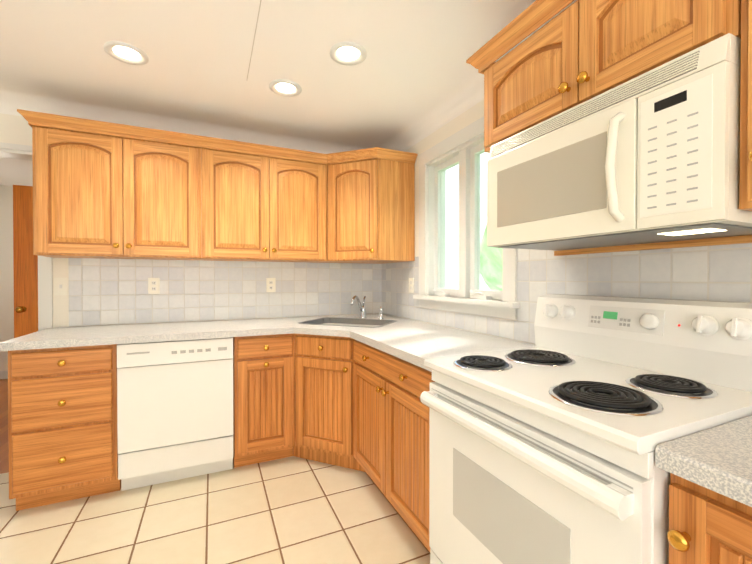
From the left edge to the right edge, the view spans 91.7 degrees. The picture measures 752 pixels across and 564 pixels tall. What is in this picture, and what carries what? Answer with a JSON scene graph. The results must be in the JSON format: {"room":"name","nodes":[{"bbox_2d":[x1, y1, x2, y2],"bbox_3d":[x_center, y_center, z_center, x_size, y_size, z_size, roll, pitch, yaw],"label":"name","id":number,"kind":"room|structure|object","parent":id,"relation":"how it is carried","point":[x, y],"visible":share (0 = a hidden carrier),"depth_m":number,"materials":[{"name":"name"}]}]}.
{"room":"kitchen","nodes":[
{"label":"kitchen","id":0,"kind":"room"},
{"bbox_2d":[0,379,8,473],"bbox_3d":[-3.581,1.226,3.433,2.400,0.050,3.050,0,1,-24],"label":"floor","id":1,"kind":"structure","parent":0,"point":[4,455],"depth_m":3.02,"materials":[{"name":"brown wood"}]},
{"bbox_2d":[0,185,13,378],"bbox_3d":[-4.173,0.001,4.738,2.400,2.380,0.165,0,1,-24],"label":"wall","id":2,"kind":"structure","parent":0,"point":[6,274],"depth_m":4.49,"materials":[{"name":"white paint"}]},
{"bbox_2d":[0,113,381,327],"bbox_3d":[-2.027,0.019,2.529,4.800,2.380,0.155,0,1,-24],"label":"wall","id":3,"kind":"structure","parent":0,"point":[107,291],"depth_m":2.75,"materials":[{"name":"white tile"}]},
{"bbox_2d":[0,142,52,330],"bbox_3d":[-2.640,0.168,2.248,1.060,2.085,0.166,0,1,-24],"label":"door frame","id":4,"kind":"structure","parent":3,"relation":"attached to","point":[45,264],"depth_m":2.38,"materials":[{"name":"white"}]},
{"bbox_2d":[54,278,67,294],"bbox_3d":[-2.086,0.029,2.417,0.072,0.116,0.012,0,1,-24],"label":"switch plate","id":5,"kind":"object","parent":3,"relation":"attached to","point":[60,286],"visible":1,"depth_m":2.42,"materials":[{"name":"white plastic"}]},
{"bbox_2d":[25,110,196,259],"bbox_3d":[-1.653,-0.568,2.434,0.888,0.814,0.314,0,1,-24],"label":"upper cabinet","id":6,"kind":"object","parent":3,"relation":"attached to","point":[104,190],"depth_m":2.27,"materials":[{"name":"brown wood"}]},
{"bbox_2d":[148,278,159,293],"bbox_3d":[-1.602,0.028,2.632,0.072,0.116,0.007,0,1,-24],"label":"electrical outlet","id":7,"kind":"object","parent":3,"relation":"attached to","point":[153,285],"visible":1,"depth_m":2.63,"materials":[{"name":"white plastic"}]},
{"bbox_2d":[197,135,336,262],"bbox_3d":[-0.809,-0.571,2.789,0.943,0.814,0.360,0,1,-24],"label":"upper cabinet","id":8,"kind":"object","parent":3,"relation":"attached to","point":[256,202],"depth_m":2.64,"materials":[{"name":"brown wood"}]},
{"bbox_2d":[266,278,275,291],"bbox_3d":[-0.854,0.025,2.968,0.072,0.116,0.007,0,1,-24],"label":"electrical outlet","id":9,"kind":"object","parent":3,"relation":"attached to","point":[270,284],"visible":1,"depth_m":2.97,"materials":[{"name":"white plastic"}]},
{"bbox_2d":[329,147,416,263],"bbox_3d":[-0.100,-0.572,2.974,0.605,0.814,0.605,0,1,-24],"label":"upper cabinet","id":10,"kind":"object","parent":3,"relation":"attached to","point":[397,167],"depth_m":2.76,"materials":[{"name":"brown wood"}]},
{"bbox_2d":[329,161,380,252],"bbox_3d":[-0.178,-0.539,2.770,0.297,0.592,0.297,0,1,-24],"label":"door","id":11,"kind":"structure","parent":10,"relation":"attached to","point":[354,189],"depth_m":2.76,"materials":[{"name":"brown wood"}]},
{"bbox_2d":[0,456,429,563],"bbox_3d":[-0.800,1.254,-0.004,4.650,0.050,5.500,0,1,-24],"label":"floor","id":12,"kind":"structure","parent":0,"point":[292,510],"depth_m":1.83,"materials":[{"name":"beige tile"}]},
{"bbox_2d":[8,344,120,510],"bbox_3d":[-1.786,0.777,2.221,0.461,0.868,0.614,0,1,-24],"label":"base cabinet","id":13,"kind":"object","parent":12,"relation":"on","point":[63,435],"depth_m":1.94,"materials":[{"name":"brown wood"}]},
{"bbox_2d":[117,337,232,490],"bbox_3d":[-1.291,0.776,2.436,0.602,0.866,0.629,0,1,-24],"label":"dishwasher","id":14,"kind":"object","parent":12,"relation":"on","point":[174,410],"visible":0.88,"depth_m":2.15,"materials":[{"name":"white metal"}]},
{"bbox_2d":[233,334,283,467],"bbox_3d":[-0.805,0.774,2.636,0.434,0.868,0.663,0,1,-24],"label":"base cabinet","id":15,"kind":"object","parent":12,"relation":"on","point":[258,361],"depth_m":2.36,"materials":[{"name":"brown wood"}]},
{"bbox_2d":[284,333,364,471],"bbox_3d":[-0.215,0.773,2.759,1.000,0.868,0.922,0,1,-24],"label":"base cabinet","id":16,"kind":"object","parent":12,"relation":"on","point":[292,394],"depth_m":2.38,"materials":[{"name":"brown wood"}]},
{"bbox_2d":[0,295,425,350],"bbox_3d":[-0.850,0.291,2.456,2.404,0.369,0.947,0,1,-24],"label":"countertop","id":17,"kind":"structure","parent":16,"relation":"on","point":[336,325],"depth_m":2.31,"materials":[{"name":"stone"}]},
{"bbox_2d":[348,323,535,371],"bbox_3d":[0.267,0.388,2.094,0.664,0.178,1.230,0,1,-24],"label":"countertop","id":18,"kind":"structure","parent":16,"relation":"on","point":[416,343],"depth_m":1.87,"materials":[{"name":"laminate"}]},
{"bbox_2d":[353,340,434,551],"bbox_3d":[0.320,0.779,1.971,0.670,0.868,0.952,0,1,-24],"label":"base cabinet","id":19,"kind":"object","parent":12,"relation":"on","point":[391,432],"visible":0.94,"depth_m":1.77,"materials":[{"name":"brown wood"}]},
{"bbox_2d":[420,294,751,563],"bbox_3d":[0.638,0.639,1.168,0.720,1.162,0.756,0,1,-24],"label":"range","id":20,"kind":"object","parent":12,"relation":"on","point":[542,451],"visible":1,"depth_m":1.01,"materials":[{"name":"white metal"}]},
{"bbox_2d":[667,473,751,563],"bbox_3d":[1.016,0.792,0.425,0.670,0.868,0.898,0,1,-24],"label":"base cabinet","id":21,"kind":"object","parent":12,"relation":"on","point":[707,526],"visible":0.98,"depth_m":0.65,"materials":[{"name":"brown wood"}]},
{"bbox_2d":[655,416,751,506],"bbox_3d":[1.021,0.336,0.424,0.659,0.040,0.900,0,1,-24],"label":"countertop","id":22,"kind":"structure","parent":21,"relation":"on","point":[717,459],"depth_m":0.66,"materials":[{"name":"laminate"}]},
{"bbox_2d":[0,0,535,185],"bbox_3d":[-1.464,-1.211,1.268,4.800,0.101,8.700,0,1,-24],"label":"ceiling","id":23,"kind":"structure","parent":0,"point":[225,62],"depth_m":1.90,"materials":[{"name":"white paint"}]},
{"bbox_2d":[104,41,148,64],"bbox_3d":[-1.270,-1.178,1.860,0.190,0.040,0.190,0,1,-24],"label":"recessed light","id":24,"kind":"object","parent":23,"relation":"in","point":[126,51],"visible":0.98,"depth_m":1.85,"materials":[{"name":"white"}]},
{"bbox_2d":[269,79,301,96],"bbox_3d":[-0.544,-1.181,2.197,0.190,0.040,0.190,0,1,-24],"label":"recessed light","id":25,"kind":"object","parent":23,"relation":"in","point":[287,87],"visible":1,"depth_m":2.19,"materials":[{"name":"white plastic"}]},
{"bbox_2d":[330,42,366,65],"bbox_3d":[-0.142,-1.178,1.863,0.190,0.040,0.190,0,1,-24],"label":"recessed light","id":26,"kind":"object","parent":23,"relation":"in","point":[348,52],"visible":0.98,"depth_m":1.86,"materials":[{"name":"white plastic"}]},
{"bbox_2d":[0,0,576,153],"bbox_3d":[-0.869,-1.095,-0.054,4.500,0.110,5.500,0,1,-24],"label":"soffit","id":27,"kind":"structure","parent":0,"point":[464,95],"depth_m":2.54,"materials":[{"name":"white paint"}]},
{"bbox_2d":[382,99,751,344],"bbox_3d":[1.280,0.032,0.840,0.155,2.380,5.650,0,1,-24],"label":"wall","id":28,"kind":"structure","parent":0,"point":[717,273],"depth_m":1.56,"materials":[{"name":"white tile"}]},
{"bbox_2d":[409,278,413,292],"bbox_3d":[0.277,0.026,2.873,0.006,0.116,0.072,0,1,-24],"label":"electrical outlet","id":29,"kind":"object","parent":28,"relation":"attached to","point":[411,285],"visible":1,"depth_m":2.86,"materials":[{"name":"white plastic"}]},
{"bbox_2d":[413,116,519,318],"bbox_3d":[0.578,-0.381,2.336,0.205,1.138,1.000,0,1,-24],"label":"window","id":30,"kind":"structure","parent":28,"relation":"in","point":[463,148],"depth_m":2.33,"materials":[{"name":"white"}]},
{"bbox_2d":[474,0,553,152],"bbox_3d":[0.728,-0.763,1.413,0.374,0.406,0.517,0,1,-24],"label":"upper cabinet","id":31,"kind":"object","parent":28,"relation":"attached to","point":[519,87],"depth_m":1.37,"materials":[{"name":"brown wood"}]},
{"bbox_2d":[554,0,737,115],"bbox_3d":[0.875,-0.761,1.085,0.374,0.406,0.437,0,1,-24],"label":"upper cabinet","id":32,"kind":"object","parent":28,"relation":"attached to","point":[577,52],"depth_m":1.04,"materials":[{"name":"brown wood"}]},
{"bbox_2d":[487,33,751,249],"bbox_3d":[0.772,-0.345,1.220,0.456,0.421,0.758,0,1,-24],"label":"microwave","id":33,"kind":"object","parent":32,"relation":"attached to","point":[652,156],"visible":1,"depth_m":0.98,"materials":[{"name":"white plastic"}]},
{"bbox_2d":[736,0,751,210],"bbox_3d":[1.071,-0.561,0.652,0.374,0.799,0.508,0,1,-24],"label":"upper cabinet","id":34,"kind":"object","parent":28,"relation":"attached to","point":[744,6],"depth_m":0.81,"materials":[{"name":"brown wood"}]},
{"bbox_3d":[-2.555,0.008,3.885,0.150,2.380,2.750,0,1,-24],"label":"wall","id":35,"kind":"structure","parent":0,"visible":0},
{"bbox_2d":[13,185,37,337],"bbox_3d":[-2.659,0.199,3.116,0.668,1.990,0.110,0,1,-24],"label":"hall door","id":36,"kind":"structure","parent":35,"relation":"in","point":[25,263],"depth_m":3.02,"materials":[{"name":"brown wood"}]},
{"label":"outside","id":37,"kind":"structure","parent":0,"visible":0},
{"bbox_3d":[7.541,1.896,4.029,13.830,0.200,23.000,0,1,-24],"label":"lawn","id":38,"kind":"structure","parent":37,"visible":0},
{"bbox_2d":[480,224,501,270],"bbox_3d":[3.649,-0.200,5.588,3.787,3.974,3.756,0,1,-24],"label":"tree","id":39,"kind":"object","parent":38,"relation":"on","point":[497,253],"depth_m":6.18,"materials":[{"name":"green plant"}]},
{"bbox_2d":[480,250,501,290],"bbox_3d":[4.014,-0.433,7.956,3.811,4.400,4.184,0,1,-24],"label":"tree","id":40,"kind":"object","parent":38,"relation":"on","point":[494,276],"depth_m":8.19,"materials":[{"name":"green plant"}]}
]}

